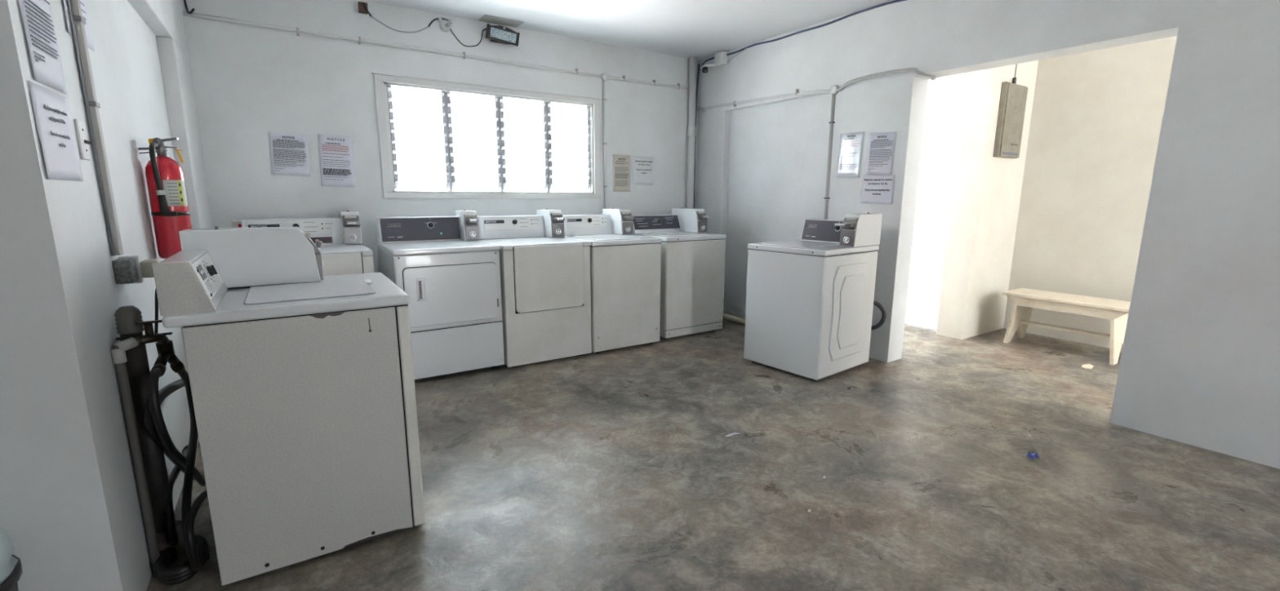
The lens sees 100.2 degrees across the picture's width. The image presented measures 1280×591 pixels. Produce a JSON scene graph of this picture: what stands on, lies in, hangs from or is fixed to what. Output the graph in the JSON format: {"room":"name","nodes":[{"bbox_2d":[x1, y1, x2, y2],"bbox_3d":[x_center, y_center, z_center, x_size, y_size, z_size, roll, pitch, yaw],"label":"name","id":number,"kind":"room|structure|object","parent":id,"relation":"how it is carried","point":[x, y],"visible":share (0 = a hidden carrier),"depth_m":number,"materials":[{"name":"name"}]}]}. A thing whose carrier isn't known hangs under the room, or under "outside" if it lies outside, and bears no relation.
{"room":"laundry","nodes":[
{"label":"laundry","id":0,"kind":"room"},
{"bbox_2d":[0,0,199,590],"bbox_3d":[-3.675,-0.356,1.482,3.500,2.650,2.681,-7,13,-32],"label":"wall","id":1,"kind":"structure","parent":0,"point":[71,512],"depth_m":1.46,"materials":[{"name":"paint"}]},
{"bbox_2d":[17,0,66,94],"bbox_3d":[-1.572,-0.714,1.404,0.006,0.320,0.245,-7,13,-32],"label":"paper notice","id":2,"kind":"object","parent":1,"relation":"attached to","point":[37,15],"visible":1,"depth_m":1.41,"materials":[{"name":"white paper"}]},
{"bbox_2d":[27,80,83,181],"bbox_3d":[-1.564,-0.430,1.442,0.006,0.235,0.290,-7,13,-32],"label":"paper notice","id":3,"kind":"object","parent":1,"relation":"attached to","point":[51,110],"visible":1,"depth_m":1.43,"materials":[{"name":"white paper"}]},
{"bbox_2d":[62,0,94,51],"bbox_3d":[-1.776,-0.969,1.676,0.006,0.330,0.270,-7,13,-32],"label":"paper notice","id":4,"kind":"object","parent":1,"relation":"attached to","point":[83,6],"visible":0.43,"depth_m":1.76,"materials":[{"name":"white paper"}]},
{"bbox_2d":[73,118,91,159],"bbox_3d":[-1.672,-0.469,1.615,0.022,0.116,0.068,-7,13,-32],"label":"light switch","id":5,"kind":"object","parent":1,"relation":"attached to","point":[83,143],"visible":1,"depth_m":1.60,"materials":[{"name":"white plastic"}]},
{"bbox_2d":[66,0,123,256],"bbox_3d":[-1.735,-0.911,1.640,0.028,1.580,0.050,-7,13,-32],"label":"conduit","id":6,"kind":"object","parent":1,"relation":"attached to","point":[77,22],"visible":1,"depth_m":1.70,"materials":[{"name":"grey"}]},
{"bbox_2d":[111,255,162,284],"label":"wall socket","id":7,"kind":"object","parent":1,"relation":"attached to","point":[130,269],"depth_m":1.81,"materials":[{"name":"white plastic"}]},
{"bbox_2d":[111,320,181,577],"bbox_3d":[-1.608,0.495,1.854,0.111,0.857,0.282,-2,11,-11],"label":"pipe","id":8,"kind":"object","parent":1,"relation":"attached to","point":[165,348],"visible":0.94,"depth_m":1.72,"materials":[{"name":"grey plastic"}]},
{"bbox_2d":[137,323,181,365],"bbox_3d":[-1.621,0.175,1.822,0.054,0.202,0.231,-4,11,-22],"label":"tap","id":9,"kind":"object","parent":8,"relation":"on","point":[165,348],"depth_m":1.78,"materials":[{"name":"brown"}]},
{"bbox_2d":[147,363,205,486],"bbox_3d":[-1.653,0.517,1.928,0.035,0.646,0.596,-7,13,-32],"label":"hose","id":10,"kind":"object","parent":8,"relation":"attached to","point":[157,371],"visible":0.93,"depth_m":1.68,"materials":[{"name":"black rubber"}]},
{"bbox_2d":[169,360,198,559],"bbox_3d":[-1.614,0.555,1.907,0.040,0.628,0.500,-7,13,-32],"label":"hose","id":11,"kind":"object","parent":8,"relation":"attached to","point":[180,368],"visible":0.67,"depth_m":1.91,"materials":[{"name":"black rubber"}]},
{"bbox_2d":[113,305,187,565],"bbox_3d":[-1.629,0.480,1.808,0.134,0.905,0.108,0,11,-1],"label":"pipe","id":12,"kind":"object","parent":1,"relation":"attached to","point":[137,365],"visible":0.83,"depth_m":1.77,"materials":[{"name":"grey plastic"}]},
{"bbox_2d":[144,378,195,479],"bbox_3d":[-1.747,0.539,2.033,0.043,0.490,0.729,-7,13,-32],"label":"hose","id":13,"kind":"object","parent":12,"relation":"attached to","point":[166,391],"visible":0.43,"depth_m":1.81,"materials":[{"name":"black rubber"}]},
{"bbox_2d":[164,444,188,546],"bbox_3d":[-1.744,0.747,2.037,0.036,0.218,0.516,-7,13,-32],"label":"hose","id":14,"kind":"object","parent":12,"relation":"attached to","point":[171,533],"visible":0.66,"depth_m":1.84,"materials":[{"name":"black rubber"}]},
{"bbox_2d":[154,288,158,333],"label":"cable","id":15,"kind":"object","parent":1,"relation":"attached to","point":[156,325],"depth_m":1.97,"materials":[{"name":"black plastic"}]},
{"bbox_2d":[137,137,191,258],"bbox_3d":[-2.047,-0.421,2.319,0.135,0.515,0.144,3,11,13],"label":"fire extinguisher","id":16,"kind":"object","parent":1,"relation":"attached to","point":[165,177],"visible":0.91,"depth_m":2.29,"materials":[{"name":"red metal"}]},
{"bbox_2d":[127,0,213,228],"bbox_3d":[-2.195,-0.529,2.447,0.090,2.650,2.671,-7,13,-32],"label":"trim","id":17,"kind":"structure","parent":1,"relation":"attached to","point":[165,18],"depth_m":3.02,"materials":[{"name":"paint"}]},
{"bbox_2d":[181,0,698,272],"bbox_3d":[-1.270,-0.944,4.701,4.900,2.650,0.180,-7,13,-32],"label":"wall","id":18,"kind":"structure","parent":0,"point":[250,82],"depth_m":3.98,"materials":[{"name":"paint"}]},
{"bbox_2d":[183,0,195,13],"bbox_3d":[-2.790,-1.883,3.227,0.043,0.272,0.271,-3,11,-16],"label":"cable","id":19,"kind":"object","parent":18,"relation":"attached to","point":[191,11],"visible":1,"depth_m":3.35,"materials":[{"name":"black plastic"}]},
{"bbox_2d":[231,220,241,227],"bbox_3d":[-2.755,-0.477,3.674,0.070,0.075,0.036,-7,13,-32],"label":"socket","id":20,"kind":"object","parent":18,"relation":"attached to","point":[235,224],"visible":0.51,"depth_m":3.66,"materials":[{"name":"white plastic"}]},
{"bbox_2d":[267,131,310,176],"bbox_3d":[-2.473,-0.996,3.779,0.242,0.297,0.006,-7,13,-32],"label":"paper notice","id":21,"kind":"object","parent":18,"relation":"attached to","point":[289,153],"visible":1,"depth_m":3.78,"materials":[{"name":"white paper"}]},
{"bbox_2d":[317,133,355,187],"bbox_3d":[-2.229,-0.988,3.942,0.237,0.376,0.006,-7,13,-32],"label":"paper notice","id":22,"kind":"object","parent":18,"relation":"attached to","point":[336,156],"visible":1,"depth_m":3.94,"materials":[{"name":"white paper"}]},
{"bbox_2d":[357,1,371,16],"bbox_3d":[-1.988,-2.074,3.872,0.085,0.081,0.052,-7,13,-32],"label":"junction box","id":23,"kind":"object","parent":18,"relation":"attached to","point":[362,6],"visible":1,"depth_m":3.86,"materials":[{"name":"brown"}]},
{"bbox_2d":[369,15,448,32],"bbox_3d":[-1.732,-2.068,4.064,0.583,0.152,0.011,-7,13,-32],"label":"cable","id":24,"kind":"object","parent":18,"relation":"attached to","point":[433,20],"visible":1,"depth_m":4.08,"materials":[{"name":"grey plastic"}]},
{"bbox_2d":[182,11,688,88],"bbox_3d":[-1.157,-1.954,4.455,4.100,0.052,0.030,-7,13,-32],"label":"conduit pipe","id":25,"kind":"object","parent":18,"relation":"attached to","point":[297,30],"visible":0.96,"depth_m":4.05,"materials":[{"name":"white metal"}]},
{"bbox_2d":[438,17,452,31],"bbox_3d":[-1.520,-2.113,4.183,0.100,0.090,0.036,-7,13,-32],"label":"junction box","id":26,"kind":"object","parent":18,"relation":"attached to","point":[444,24],"visible":1,"depth_m":4.17,"materials":[{"name":"white plastic"}]},
{"bbox_2d":[450,23,519,46],"bbox_3d":[-1.245,-2.093,4.319,0.541,0.177,0.121,-7,13,-32],"label":"light","id":27,"kind":"object","parent":18,"relation":"attached to","point":[496,33],"visible":1,"depth_m":4.34,"materials":[{"name":"black plastic"}]},
{"bbox_2d":[371,71,601,198],"bbox_3d":[-1.209,-1.304,4.619,1.935,0.918,0.150,-7,13,-32],"label":"window","id":28,"kind":"structure","parent":18,"relation":"in","point":[384,83],"depth_m":4.50,"materials":[{"name":"white metal"}]},
{"bbox_2d":[600,72,607,208],"bbox_3d":[-0.337,-1.362,5.106,0.064,1.432,0.038,-7,13,-32],"label":"conduit pipe","id":29,"kind":"object","parent":18,"relation":"attached to","point":[604,76],"visible":0.98,"depth_m":5.08,"materials":[{"name":"white"}]},
{"bbox_2d":[613,154,630,191],"bbox_3d":[-0.179,-1.199,5.260,0.200,0.356,0.006,-7,13,-32],"label":"paper notice","id":30,"kind":"object","parent":18,"relation":"attached to","point":[621,163],"visible":1,"depth_m":5.26,"materials":[{"name":"beige paper"}]},
{"bbox_2d":[633,155,653,185],"bbox_3d":[0.039,-1.256,5.394,0.240,0.280,0.006,-7,13,-32],"label":"paper notice","id":31,"kind":"object","parent":18,"relation":"attached to","point":[643,166],"visible":1,"depth_m":5.39,"materials":[{"name":"white paper"}]},
{"bbox_2d":[686,56,696,208],"bbox_3d":[0.534,-1.122,5.698,0.088,2.650,0.088,-7,13,-32],"label":"drain pipe","id":32,"kind":"object","parent":18,"relation":"attached to","point":[692,60],"visible":0.53,"depth_m":5.56,"materials":[{"name":"white"}]},
{"bbox_2d":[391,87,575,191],"bbox_3d":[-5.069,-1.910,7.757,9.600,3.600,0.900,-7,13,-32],"label":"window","id":33,"kind":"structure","parent":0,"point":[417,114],"depth_m":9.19,"materials":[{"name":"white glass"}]},
{"bbox_2d":[366,0,890,59],"bbox_3d":[-0.450,-1.554,0.423,8.000,0.120,8.071,-7,13,-32],"label":"ceiling","id":34,"kind":"structure","parent":0,"point":[700,29],"depth_m":4.22,"materials":[{"name":"white paint"}]},
{"bbox_2d":[479,14,524,27],"bbox_3d":[-1.121,-2.220,4.333,0.320,0.006,0.170,-7,13,-32],"label":"ceiling plate","id":35,"kind":"object","parent":34,"relation":"attached to","point":[486,18],"visible":1,"depth_m":4.32,"materials":[{"name":"grey metal"}]},
{"bbox_2d":[695,110,729,312],"bbox_3d":[0.778,-0.855,5.770,0.212,2.100,0.521,-7,13,-32],"label":"wall pier","id":36,"kind":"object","parent":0,"point":[713,128],"visible":0.36,"depth_m":5.55,"materials":[{"name":"paint"}]},
{"bbox_2d":[723,299,745,315],"bbox_3d":[1.092,0.099,5.311,0.030,0.250,0.927,-7,13,-33],"label":"cable","id":37,"kind":"object","parent":36,"relation":"attached to","point":[723,300],"visible":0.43,"depth_m":5.51,"materials":[{"name":"grey plastic"}]},
{"bbox_2d":[146,318,1279,590],"bbox_3d":[0.098,0.950,2.066,10.200,0.100,9.400,-7,13,-32],"label":"floor","id":38,"kind":"structure","parent":0,"point":[615,469],"depth_m":2.36,"materials":[{"name":"concrete"}]},
{"bbox_2d":[0,527,22,590],"bbox_3d":[-1.579,0.789,1.191,0.304,0.523,0.304,-7,13,-32],"label":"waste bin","id":39,"kind":"object","parent":38,"relation":"on","point":[11,568],"visible":1,"depth_m":1.24,"materials":[{"name":"grey plastic"}]},
{"bbox_2d":[155,534,209,585],"bbox_3d":[-1.555,0.897,1.823,0.136,0.072,0.229,-7,13,-32],"label":"hose","id":40,"kind":"object","parent":38,"relation":"on","point":[168,575],"visible":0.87,"depth_m":1.75,"materials":[{"name":"black rubber"}]},
{"bbox_2d":[183,489,207,572],"bbox_3d":[-1.638,0.766,2.029,0.035,0.220,0.801,-6,12,-32],"label":"hose","id":41,"kind":"object","parent":38,"relation":"on","point":[188,533],"visible":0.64,"depth_m":1.71,"materials":[{"name":"black rubber"}]},
{"bbox_2d":[151,226,425,586],"bbox_3d":[-1.279,0.314,2.054,0.671,1.144,0.676,-7,13,-32],"label":"washing machine","id":42,"kind":"object","parent":38,"relation":"on","point":[302,381],"visible":1,"depth_m":1.80,"materials":[{"name":"metal"}]},
{"bbox_2d":[161,272,409,328],"bbox_3d":[-1.278,-0.005,1.995,0.670,0.037,0.676,-7,13,-32],"label":"countertop","id":43,"kind":"structure","parent":42,"relation":"on","point":[231,308],"depth_m":1.75,"materials":[{"name":"white metal"}]},
{"bbox_2d":[240,209,374,275],"bbox_3d":[-2.204,0.018,3.600,0.698,1.152,0.792,-7,13,-32],"label":"washing machine","id":44,"kind":"object","parent":38,"relation":"on","point":[343,251],"visible":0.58,"depth_m":3.66,"materials":[{"name":"metal"}]},
{"bbox_2d":[317,244,373,255],"bbox_3d":[-2.192,-0.296,3.526,0.698,0.033,0.748,-7,13,-32],"label":"countertop","id":45,"kind":"structure","parent":44,"relation":"on","point":[327,249],"depth_m":3.45,"materials":[{"name":"white metal"}]},
{"bbox_2d":[376,208,504,379],"bbox_3d":[-1.478,-0.044,3.953,0.699,1.152,0.766,-7,13,-32],"label":"dryer","id":46,"kind":"object","parent":38,"relation":"on","point":[451,277],"visible":0.94,"depth_m":3.71,"materials":[{"name":"white metal"}]},
{"bbox_2d":[376,240,500,255],"bbox_3d":[-1.482,-0.362,3.902,0.699,0.035,0.748,-7,13,-32],"label":"countertop","id":47,"kind":"structure","parent":46,"relation":"on","point":[453,246],"depth_m":3.69,"materials":[{"name":"white metal"}]},
{"bbox_2d":[477,208,591,367],"bbox_3d":[-0.885,-0.112,4.330,0.698,1.152,0.792,-7,13,-32],"label":"dryer","id":48,"kind":"object","parent":38,"relation":"on","point":[545,277],"visible":0.94,"depth_m":4.05,"materials":[{"name":"metal"}]},
{"bbox_2d":[478,236,591,249],"bbox_3d":[-0.874,-0.426,4.256,0.698,0.033,0.748,-7,13,-32],"label":"countertop","id":49,"kind":"structure","parent":48,"relation":"on","point":[504,243],"depth_m":4.11,"materials":[{"name":"white metal"}]},
{"bbox_2d":[562,208,662,353],"bbox_3d":[-0.312,-0.178,4.698,0.660,1.152,0.809,-7,13,-32],"label":"washing machine","id":50,"kind":"object","parent":38,"relation":"on","point":[625,267],"visible":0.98,"depth_m":4.41,"materials":[{"name":"metal"}]},
{"bbox_2d":[564,234,662,246],"bbox_3d":[-0.294,-0.487,4.615,0.660,0.039,0.749,-7,13,-32],"label":"countertop","id":51,"kind":"structure","parent":50,"relation":"on","point":[643,239],"depth_m":4.33,"materials":[{"name":"white metal"}]},
{"bbox_2d":[631,207,726,338],"bbox_3d":[0.315,-0.252,5.111,0.684,1.152,0.731,-7,13,-32],"label":"washing machine","id":52,"kind":"object","parent":38,"relation":"on","point":[692,259],"visible":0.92,"depth_m":4.85,"materials":[{"name":"metal"}]},
{"bbox_2d":[631,231,726,241],"bbox_3d":[0.319,-0.564,5.044,0.680,0.039,0.709,-7,13,-32],"label":"washing machine top","id":53,"kind":"structure","parent":52,"relation":"on","point":[710,236],"depth_m":4.77,"materials":[{"name":"white metal"}]},
{"bbox_2d":[724,432,740,436],"bbox_3d":[0.493,0.743,2.870,0.097,0.011,0.020,-5,12,-26],"label":"paper scrap","id":54,"kind":"object","parent":38,"relation":"on","point":[733,433],"visible":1,"depth_m":2.86,"materials":[{"name":"white paper"}]},
{"bbox_2d":[722,312,745,324],"bbox_3d":[1.067,0.265,5.310,0.063,0.058,1.501,-7,13,-33],"label":"pipe","id":55,"kind":"object","parent":38,"relation":"on","point":[726,316],"visible":0.17,"depth_m":5.44,"materials":[{"name":"beige plastic"}]},
{"bbox_2d":[743,212,882,380],"bbox_3d":[1.286,-0.045,4.022,0.711,1.152,0.677,-8,13,-38],"label":"washing machine","id":56,"kind":"object","parent":38,"relation":"on","point":[810,299],"visible":1,"depth_m":3.79,"materials":[{"name":"white metal"}]},
{"bbox_2d":[747,239,879,256],"bbox_3d":[1.279,-0.360,3.967,0.699,0.039,0.660,-8,13,-38],"label":"washing machine top","id":57,"kind":"structure","parent":56,"relation":"on","point":[831,250],"depth_m":3.71,"materials":[{"name":"white metal"}]},
{"bbox_2d":[871,300,886,329],"bbox_3d":[1.761,0.156,4.115,0.241,0.256,0.046,8,13,37],"label":"hose","id":58,"kind":"object","parent":56,"relation":"attached to","point":[879,305],"visible":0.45,"depth_m":4.05,"materials":[{"name":"grey rubber"}]},
{"bbox_2d":[1026,452,1039,459],"bbox_3d":[1.927,0.786,2.631,0.070,0.025,0.034,-3,11,-16],"label":"wrapper","id":59,"kind":"object","parent":38,"relation":"on","point":[1032,456],"visible":1,"depth_m":2.63,"materials":[{"name":"blue plastic"}]},
{"bbox_2d":[1002,288,1130,364],"bbox_3d":[3.568,0.238,4.469,0.385,0.450,0.875,-7,13,-32],"label":"wooden bench","id":60,"kind":"object","parent":38,"relation":"on","point":[1024,300],"visible":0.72,"depth_m":4.37,"materials":[{"name":"beige paint"}]},
{"bbox_2d":[1081,364,1093,368],"bbox_3d":[3.379,0.535,4.041,0.100,0.018,0.065,-7,13,-32],"label":"paper scrap","id":61,"kind":"object","parent":38,"relation":"on","point":[1085,366],"visible":1,"depth_m":4.04,"materials":[{"name":"beige paper"}]},
{"bbox_2d":[834,75,928,362],"bbox_3d":[1.838,-0.565,4.237,0.203,2.100,0.570,-7,13,-32],"label":"wall pillar","id":62,"kind":"structure","parent":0,"point":[898,105],"depth_m":4.05,"materials":[{"name":"paint"}]},
{"bbox_2d":[835,131,864,177],"bbox_3d":[1.657,-1.108,4.230,0.006,0.352,0.227,-7,13,-34],"label":"paper notice","id":63,"kind":"object","parent":62,"relation":"attached to","point":[851,144],"visible":1,"depth_m":4.23,"materials":[{"name":"white paper"}]},
{"bbox_2d":[860,175,895,204],"bbox_3d":[1.803,-0.804,4.068,0.007,0.212,0.262,-7,14,-34],"label":"paper notice","id":64,"kind":"object","parent":62,"relation":"attached to","point":[876,189],"visible":1,"depth_m":4.07,"materials":[{"name":"white paper"}]},
{"bbox_2d":[865,131,896,175],"bbox_3d":[1.804,-1.062,4.020,0.009,0.317,0.226,-7,13,-35],"label":"paper notice","id":65,"kind":"object","parent":62,"relation":"attached to","point":[881,148],"visible":1,"depth_m":4.02,"materials":[{"name":"white paper"}]},
{"bbox_2d":[925,60,1038,339],"bbox_3d":[2.255,-1.404,6.407,0.970,2.960,3.870,-7,13,-32],"label":"wall","id":66,"kind":"structure","parent":0,"point":[986,193],"depth_m":4.78,"materials":[{"name":"paint"}]},
{"bbox_2d":[905,101,961,327],"bbox_3d":[2.704,-0.769,5.313,0.094,2.115,0.870,-7,13,-32],"label":"door","id":67,"kind":"structure","parent":66,"relation":"in","point":[941,122],"depth_m":5.15,"materials":[{"name":"white paint"}]},
{"bbox_2d":[992,63,1027,158],"bbox_3d":[3.216,-1.752,4.593,0.370,1.105,0.058,-7,13,-32],"label":"box","id":68,"kind":"object","parent":66,"relation":"attached to","point":[1013,96],"visible":0.86,"depth_m":4.59,"materials":[{"name":"grey metal"}]},
{"bbox_2d":[697,0,1279,469],"bbox_3d":[2.868,-0.563,2.717,0.200,2.660,7.928,-7,13,-34],"label":"wall","id":69,"kind":"structure","parent":0,"point":[1199,366],"depth_m":2.73,"materials":[{"name":"paint"}]},
{"bbox_2d":[693,63,699,208],"bbox_3d":[0.592,-1.108,5.759,0.041,2.601,0.024,7,13,34],"label":"cable","id":70,"kind":"object","parent":69,"relation":"attached to","point":[698,72],"visible":0.44,"depth_m":5.63,"materials":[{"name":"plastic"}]},
{"bbox_2d":[700,62,717,73],"bbox_3d":[0.672,-2.265,5.329,0.185,0.126,0.134,-7,13,-32],"label":"security camera","id":71,"kind":"object","parent":69,"relation":"attached to","point":[704,68],"visible":0.99,"depth_m":5.34,"materials":[{"name":"white plastic"}]},
{"bbox_2d":[714,50,727,66],"bbox_3d":[0.790,-2.316,5.234,0.079,0.110,0.110,-7,13,-32],"label":"junction box","id":72,"kind":"object","parent":69,"relation":"attached to","point":[721,57],"visible":1,"depth_m":5.20,"materials":[{"name":"white plastic"}]},
{"bbox_2d":[697,88,830,112],"bbox_3d":[1.073,-1.794,4.954,0.030,0.092,1.655,-7,13,-34],"label":"conduit pipe","id":73,"kind":"object","parent":69,"relation":"attached to","point":[734,104],"visible":1,"depth_m":4.83,"materials":[{"name":"white"}]},
{"bbox_2d":[723,90,842,318],"bbox_3d":[1.331,-0.715,5.032,0.135,2.100,1.343,-7,13,-34],"label":"wall panel","id":74,"kind":"object","parent":69,"relation":"attached to","point":[779,151],"visible":0.5,"depth_m":4.96,"materials":[{"name":"paint"}]},
{"bbox_2d":[699,0,906,70],"bbox_3d":[1.499,-2.135,4.261,0.035,0.112,3.069,-7,13,-34],"label":"cable","id":75,"kind":"object","parent":69,"relation":"attached to","point":[895,1],"visible":0.93,"depth_m":4.38,"materials":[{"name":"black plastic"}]},
{"bbox_2d":[823,84,839,219],"bbox_3d":[1.546,-0.774,4.436,0.030,1.836,0.072,-7,13,-32],"label":"conduit pipe","id":76,"kind":"object","parent":69,"relation":"attached to","point":[833,90],"visible":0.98,"depth_m":4.35,"materials":[{"name":"grey metal"}]},
{"bbox_2d":[835,67,936,91],"bbox_3d":[1.831,-1.608,4.000,0.196,0.087,0.717,-7,13,-32],"label":"cable bundle","id":77,"kind":"object","parent":69,"relation":"attached to","point":[915,70],"visible":1,"depth_m":3.88,"materials":[{"name":"grey"}]},
{"bbox_2d":[1003,35,1177,348],"bbox_3d":[4.636,-0.545,1.838,2.050,2.960,6.540,-7,13,-32],"label":"wall","id":78,"kind":"structure","parent":0,"point":[1097,115],"depth_m":4.58,"materials":[{"name":"paint"}]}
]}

